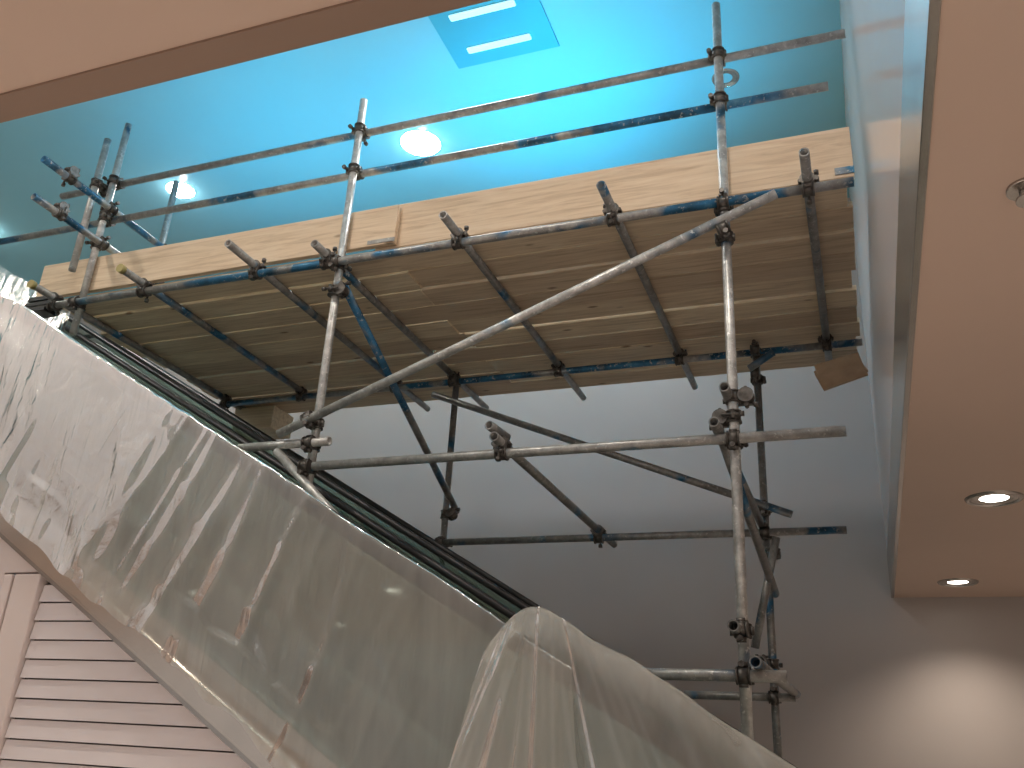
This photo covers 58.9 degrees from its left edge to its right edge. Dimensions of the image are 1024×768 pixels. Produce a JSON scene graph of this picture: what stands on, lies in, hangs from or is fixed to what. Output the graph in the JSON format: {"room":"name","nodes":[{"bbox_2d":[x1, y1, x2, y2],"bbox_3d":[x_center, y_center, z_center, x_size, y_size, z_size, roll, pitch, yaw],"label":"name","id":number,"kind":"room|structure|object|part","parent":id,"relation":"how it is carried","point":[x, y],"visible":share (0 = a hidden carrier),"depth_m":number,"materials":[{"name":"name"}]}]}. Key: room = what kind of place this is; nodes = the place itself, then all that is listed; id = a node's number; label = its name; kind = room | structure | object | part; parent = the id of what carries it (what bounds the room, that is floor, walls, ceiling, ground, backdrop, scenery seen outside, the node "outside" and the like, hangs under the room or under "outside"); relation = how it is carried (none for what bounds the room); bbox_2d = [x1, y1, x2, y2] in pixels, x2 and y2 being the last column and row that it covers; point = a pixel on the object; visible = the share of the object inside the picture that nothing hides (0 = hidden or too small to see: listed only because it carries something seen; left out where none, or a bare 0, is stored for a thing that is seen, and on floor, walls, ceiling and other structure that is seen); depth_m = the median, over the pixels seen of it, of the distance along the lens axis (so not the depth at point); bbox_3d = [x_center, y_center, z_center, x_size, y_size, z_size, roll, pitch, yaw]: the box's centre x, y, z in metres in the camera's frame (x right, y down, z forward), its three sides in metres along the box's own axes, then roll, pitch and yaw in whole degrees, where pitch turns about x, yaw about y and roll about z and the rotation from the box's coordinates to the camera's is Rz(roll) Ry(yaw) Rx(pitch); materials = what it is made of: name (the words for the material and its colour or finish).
{"room":"shopping mall","nodes":[
{"label":"shopping mall","id":0,"kind":"room"},
{"bbox_2d":[0,499,306,767],"bbox_3d":[-1.511,1.023,3.658,6.900,4.114,0.120,-5,-24,20],"label":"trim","id":1,"kind":"structure","parent":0,"point":[81,687],"depth_m":3.62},
{"bbox_2d":[0,0,848,298],"bbox_3d":[-4.729,-2.248,7.686,14.305,0.150,6.200,-5,-24,20],"label":"ceiling","id":2,"kind":"structure","parent":0,"point":[405,71],"depth_m":7.22,"materials":[{"name":"blue paint"}]},
{"bbox_2d":[166,182,194,197],"bbox_3d":[-3.057,-1.777,8.351,0.260,0.030,0.260,-5,-24,20],"label":"recessed light","id":3,"kind":"object","parent":2,"relation":"in","point":[184,190],"visible":0.83,"depth_m":8.33,"materials":[{"name":"white glass"}]},
{"bbox_2d":[400,130,440,155],"bbox_3d":[-0.760,-1.988,7.525,0.340,0.030,0.340,-5,-24,20],"label":"recessed light","id":4,"kind":"object","parent":2,"relation":"in","point":[416,142],"visible":1,"depth_m":7.49,"materials":[{"name":"white glass"}]},
{"bbox_2d":[428,0,559,68],"bbox_3d":[-0.132,-2.474,6.295,0.780,0.012,0.600,-5,-24,20],"label":"ceiling panel","id":5,"kind":"object","parent":2,"relation":"attached to","point":[530,17],"visible":0.74,"depth_m":6.32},
{"bbox_2d":[448,0,531,53],"bbox_3d":[-0.149,-2.467,6.276,0.480,0.018,0.376,-5,-24,20],"label":"tubes","id":6,"kind":"object","parent":5,"relation":"attached to","point":[510,3],"visible":1,"depth_m":6.20,"materials":[{"name":"white glass"}]},
{"bbox_2d":[712,68,739,87],"bbox_3d":[1.563,-2.234,6.633,0.200,0.014,0.200,-5,-24,20],"label":"recessed light","id":7,"kind":"object","parent":2,"relation":"in","point":[731,76],"visible":0.56,"depth_m":6.62,"materials":[{"name":"metal"}]},
{"bbox_2d":[0,0,1023,597],"bbox_3d":[-3.352,-0.229,3.324,19.500,0.120,11.200,-5,-24,20],"label":"ceiling","id":8,"kind":"structure","parent":0,"point":[965,432],"depth_m":2.26,"materials":[{"name":"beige paint"}]},
{"bbox_2d":[0,0,490,122],"bbox_3d":[-6.009,-0.160,3.759,14.217,0.056,0.070,-5,-24,20],"label":"trim","id":9,"kind":"structure","parent":8,"relation":"attached to","point":[353,17],"depth_m":1.76,"materials":[{"name":"brown metal"}]},
{"bbox_2d":[937,578,978,586],"bbox_3d":[2.933,1.309,5.962,0.250,0.014,0.250,-5,-24,20],"label":"recessed light","id":10,"kind":"object","parent":8,"relation":"in","point":[954,582],"visible":1,"depth_m":5.96,"materials":[{"name":"glass"}]},
{"bbox_2d":[964,490,1023,506],"bbox_3d":[2.238,0.536,4.207,0.250,0.014,0.250,-5,-24,20],"label":"recessed light","id":11,"kind":"object","parent":8,"relation":"in","point":[1002,497],"visible":1,"depth_m":4.21,"materials":[{"name":"glass"}]},
{"bbox_2d":[1006,178,1023,207],"bbox_3d":[1.157,-0.425,2.026,0.090,0.035,0.090,-5,-24,20],"label":"smoke detector","id":12,"kind":"object","parent":8,"relation":"attached to","point":[1014,191],"visible":1,"depth_m":2.03,"materials":[{"name":"plastic"}]},
{"bbox_2d":[49,198,1023,767],"bbox_3d":[-1.366,1.696,8.285,19.500,6.600,0.150,-5,-24,20],"label":"wall","id":13,"kind":"structure","parent":0,"point":[882,681],"depth_m":7.26,"materials":[{"name":"paint"}]},
{"bbox_2d":[839,0,904,545],"bbox_3d":[1.854,-1.240,4.638,0.120,3.350,6.090,-5,-24,20],"label":"wall","id":14,"kind":"structure","parent":0,"point":[873,42],"depth_m":4.02,"materials":[{"name":"white paint"}]},
{"bbox_2d":[887,0,941,597],"bbox_3d":[1.715,0.264,4.031,0.020,0.304,6.090,-5,-24,20],"label":"trim","id":15,"kind":"structure","parent":14,"relation":"attached to","point":[922,17],"depth_m":2.30,"materials":[{"name":"metal"}]},
{"bbox_3d":[-3.511,2.522,2.176,19.500,0.150,11.200,-5,-24,20],"label":"floor","id":16,"kind":"structure","parent":0,"visible":0},
{"bbox_2d":[0,266,755,767],"bbox_3d":[-1.363,0.823,4.433,9.483,5.127,1.349,-5,-24,20],"label":"escalator","id":17,"kind":"object","parent":16,"relation":"on","point":[270,700],"visible":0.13,"depth_m":4.20,"materials":[{"name":"metal"}]},
{"bbox_2d":[0,291,571,762],"bbox_3d":[-2.131,0.219,4.218,5.298,3.981,0.169,-5,-24,20],"label":"sheet","id":18,"kind":"object","parent":17,"relation":"on","point":[75,415],"visible":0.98,"depth_m":4.06,"materials":[{"name":"clear plastic"}]},
{"bbox_3d":[-1.578,0.432,3.946,9.483,4.637,0.068,-5,-24,20],"label":"handrail","id":19,"kind":"part","parent":17,"relation":"part of","materials":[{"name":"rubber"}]},
{"bbox_2d":[11,315,797,767],"bbox_3d":[-0.882,1.343,5.642,9.469,5.029,1.347,-5,-24,20],"label":"escalator","id":20,"kind":"object","parent":16,"relation":"on","point":[412,702],"visible":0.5,"depth_m":5.62,"materials":[{"name":"metal"}]},
{"bbox_3d":[-1.042,0.966,5.300,9.469,4.615,0.040,-5,-24,20],"label":"handrail","id":21,"kind":"part","parent":20,"relation":"part of","materials":[{"name":"rubber"}]},
{"bbox_2d":[0,2,868,767],"bbox_3d":[-0.868,0.933,5.698,6.030,5.730,3.080,-5,-24,20],"label":"scaffolding","id":22,"kind":"object","parent":16,"relation":"on","point":[730,261],"visible":0.97,"depth_m":5.63,"materials":[{"name":"metal"}]},
{"bbox_3d":[-2.808,-0.956,6.239,0.048,0.048,1.210,-5,-24,20],"label":"rail","id":23,"kind":"part","parent":22,"relation":"part of","materials":[{"name":"grey metal"}]},
{"bbox_3d":[-2.795,-1.216,6.342,0.048,0.048,1.220,-5,-24,20],"label":"rail","id":24,"kind":"part","parent":22,"relation":"part of","materials":[{"name":"grey metal"}]},
{"bbox_3d":[-1.118,-1.302,5.747,5.920,0.058,0.048,-5,-24,20],"label":"guard rail","id":25,"kind":"part","parent":22,"relation":"part of","materials":[{"name":"grey metal"}]},
{"bbox_3d":[-0.769,-1.623,5.747,5.430,0.058,0.048,-5,-24,20],"label":"guard rail","id":26,"kind":"part","parent":22,"relation":"part of","materials":[{"name":"grey metal"}]},
{"bbox_2d":[448,607,795,767],"bbox_3d":[1.145,1.783,2.083,3.328,2.513,0.496,-5,-24,20],"label":"sheet","id":27,"kind":"object","parent":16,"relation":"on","point":[607,660],"visible":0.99,"depth_m":2.87,"materials":[{"name":"clear plastic"}]}
]}

